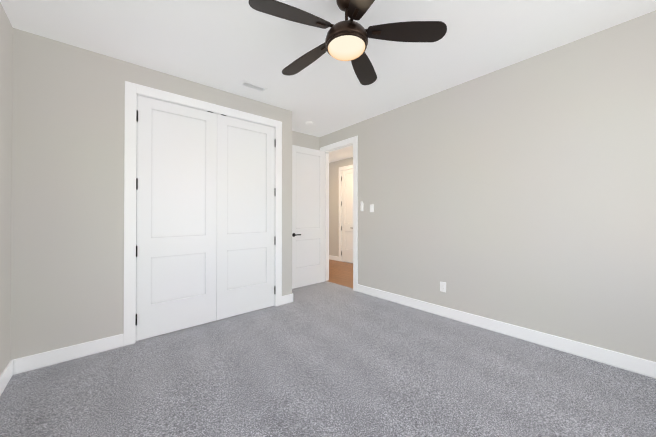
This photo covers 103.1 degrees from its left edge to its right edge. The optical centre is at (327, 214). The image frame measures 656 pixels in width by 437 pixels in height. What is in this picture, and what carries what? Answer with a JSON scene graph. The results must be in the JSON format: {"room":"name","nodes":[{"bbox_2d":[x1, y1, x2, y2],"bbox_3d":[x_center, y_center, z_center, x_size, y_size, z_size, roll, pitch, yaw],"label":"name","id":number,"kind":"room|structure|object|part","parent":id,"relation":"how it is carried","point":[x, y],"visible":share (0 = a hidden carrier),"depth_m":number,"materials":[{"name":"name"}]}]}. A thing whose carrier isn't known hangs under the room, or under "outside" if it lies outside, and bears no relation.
{"room":"empty bedroom","nodes":[
{"label":"empty bedroom","id":0,"kind":"room"},
{"bbox_2d":[0,2,12,374],"bbox_3d":[-1.451,-0.120,0.742,0.120,2.771,4.989,0,0,-41],"label":"wall","id":1,"kind":"structure","parent":0,"point":[6,47],"depth_m":1.92,"materials":[{"name":"beige paint"}]},
{"bbox_2d":[0,359,15,395],"bbox_3d":[-1.167,1.181,0.506,0.016,0.154,4.035,0,0,-41],"label":"baseboard","id":2,"kind":"structure","parent":1,"relation":"attached to","point":[10,370],"depth_m":1.92,"materials":[{"name":"white paint"}]},
{"bbox_2d":[10,28,291,359],"bbox_3d":[-1.537,-0.105,2.931,2.594,2.758,0.120,0,0,-41],"label":"wall","id":3,"kind":"structure","parent":0,"point":[67,209],"depth_m":2.27,"materials":[{"name":"beige paint"}]},
{"bbox_2d":[16,334,123,373],"bbox_3d":[-2.203,1.202,2.265,0.667,0.135,0.016,0,0,-41],"label":"baseboard","id":4,"kind":"structure","parent":3,"relation":"attached to","point":[36,361],"depth_m":2.23,"materials":[{"name":"white paint"}]},
{"bbox_2d":[135,110,137,324],"bbox_3d":[-1.887,0.031,2.567,0.012,2.112,0.044,0,0,-41],"label":"left closet door hinges","id":5,"kind":"object","parent":3,"relation":"attached to","point":[136,189],"visible":1,"depth_m":2.55,"materials":[{"name":"black metal"}]},
{"bbox_2d":[136,95,216,340],"bbox_3d":[-1.604,0.031,2.821,0.758,2.428,0.035,0,0,-41],"label":"closet door","id":6,"kind":"structure","parent":3,"relation":"in","point":[176,242],"depth_m":2.78,"materials":[{"name":"white paint"}]},
{"bbox_2d":[124,81,281,345],"bbox_3d":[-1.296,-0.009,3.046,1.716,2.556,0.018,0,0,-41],"label":"trim","id":7,"kind":"structure","parent":3,"relation":"attached to","point":[132,90],"depth_m":2.53,"materials":[{"name":"white paint"}]},
{"bbox_2d":[216,114,274,319],"bbox_3d":[-1.026,0.029,3.315,0.758,2.428,0.035,0,0,-41],"label":"closet door","id":8,"kind":"structure","parent":3,"relation":"in","point":[245,216],"depth_m":3.28,"materials":[{"name":"white paint"}]},
{"bbox_2d":[282,293,293,303],"bbox_3d":[-0.719,1.200,3.976,0.016,0.134,0.691,0,0,-41],"label":"baseboard","id":9,"kind":"structure","parent":3,"relation":"attached to","point":[289,298],"depth_m":3.66,"materials":[{"name":"white paint"}]},
{"bbox_2d":[292,131,319,149],"bbox_3d":[-1.547,-0.099,3.861,3.786,2.767,0.120,0,0,-41],"label":"wall","id":10,"kind":"structure","parent":0,"point":[305,140],"depth_m":4.76,"materials":[{"name":"beige paint"}]},
{"bbox_2d":[0,281,655,436],"bbox_3d":[0.011,1.239,1.982,3.726,0.066,4.749,0,0,-41],"label":"floor carpet","id":11,"kind":"object","parent":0,"point":[326,359],"visible":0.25,"depth_m":1.89,"materials":[{"name":"grey carpet"}]},
{"bbox_2d":[0,0,655,162],"bbox_3d":[-0.156,-1.544,3.469,5.620,0.203,7.440,0,0,-41],"label":"ceiling","id":12,"kind":"structure","parent":0,"point":[230,46],"depth_m":2.24,"materials":[{"name":"white paint"}]},
{"bbox_2d":[240,81,266,92],"bbox_3d":[-0.860,-1.476,3.015,0.288,0.011,0.118,0,0,-41],"label":"ceiling vent","id":13,"kind":"object","parent":12,"relation":"in","point":[253,86],"visible":1,"depth_m":3.01,"materials":[{"name":"white metal"}]},
{"bbox_2d":[249,0,446,84],"bbox_3d":[0.088,-1.296,1.800,1.253,0.403,1.246,0,0,-41],"label":"ceiling fan","id":14,"kind":"object","parent":12,"relation":"hanging from","point":[346,40],"visible":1,"depth_m":1.72,"materials":[{"name":"brown metal"}]},
{"bbox_3d":[0.127,-1.121,1.791,0.258,0.053,0.258,0,0,-41],"label":"glass","id":15,"kind":"part","parent":14,"relation":"part of","materials":[{"name":"white glass"}]},
{"bbox_2d":[328,259,352,287],"bbox_3d":[0.416,1.259,5.650,1.654,0.051,4.600,0,0,-41],"label":"floor","id":16,"kind":"structure","parent":0,"point":[340,272],"depth_m":5.53,"materials":[{"name":"brown wood"}]},
{"bbox_2d":[329,157,352,256],"bbox_3d":[1.091,-0.107,6.234,0.120,2.768,4.600,0,0,-41],"label":"wall","id":17,"kind":"structure","parent":0,"point":[334,208],"depth_m":7.21,"materials":[{"name":"beige paint"}]},
{"bbox_2d":[329,255,338,260],"bbox_3d":[-0.067,1.216,7.476,0.016,0.137,1.117,0,0,-41],"label":"baseboard","id":18,"kind":"structure","parent":17,"relation":"attached to","point":[335,258],"depth_m":7.16,"materials":[{"name":"white paint"}]},
{"bbox_2d":[339,165,352,261],"bbox_3d":[0.587,-0.001,6.810,0.138,2.549,0.756,0,0,-41],"label":"door frame","id":19,"kind":"structure","parent":17,"relation":"attached to","point":[345,168],"depth_m":7.00,"materials":[{"name":"white paint"}]},
{"bbox_2d":[342,169,352,262],"bbox_3d":[0.546,0.037,6.774,0.085,2.426,0.555,0,0,-41],"label":"hall door","id":20,"kind":"structure","parent":17,"relation":"in","point":[347,215],"depth_m":6.84,"materials":[{"name":"white paint"}]},
{"bbox_2d":[320,10,655,361],"bbox_3d":[0.671,-0.118,4.087,0.120,2.785,7.320,0,0,-41],"label":"wall","id":21,"kind":"structure","parent":0,"point":[522,193],"depth_m":2.49,"materials":[{"name":"beige paint"}]},
{"bbox_2d":[292,145,324,288],"bbox_3d":[-0.352,0.039,4.584,0.765,2.413,0.135,0,0,-41],"label":"entry door","id":22,"kind":"structure","parent":21,"relation":"in","point":[308,216],"depth_m":4.57,"materials":[{"name":"white paint"}]},
{"bbox_2d":[320,136,357,290],"bbox_3d":[0.216,-0.005,4.619,0.156,2.536,0.966,0,0,-41],"label":"door frame","id":23,"kind":"structure","parent":21,"relation":"attached to","point":[354,140],"depth_m":4.27,"materials":[{"name":"white paint"}]},
{"bbox_2d":[370,204,373,211],"bbox_3d":[0.667,-0.093,3.988,0.014,0.118,0.072,0,0,-41],"label":"light switch","id":24,"kind":"object","parent":21,"relation":"attached to","point":[371,207],"visible":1,"depth_m":3.98,"materials":[{"name":"white plastic"}]},
{"bbox_2d":[440,282,445,291],"bbox_3d":[1.387,0.876,3.143,0.009,0.118,0.072,0,0,-41],"label":"wall outlet","id":25,"kind":"object","parent":21,"relation":"attached to","point":[442,286],"visible":1,"depth_m":3.14,"materials":[{"name":"white plastic"}]},
{"bbox_2d":[357,284,655,378],"bbox_3d":[1.698,1.170,2.772,0.016,0.153,3.757,0,0,-41],"label":"baseboard","id":26,"kind":"structure","parent":21,"relation":"attached to","point":[645,367],"depth_m":2.47,"materials":[{"name":"white paint"}]}
]}

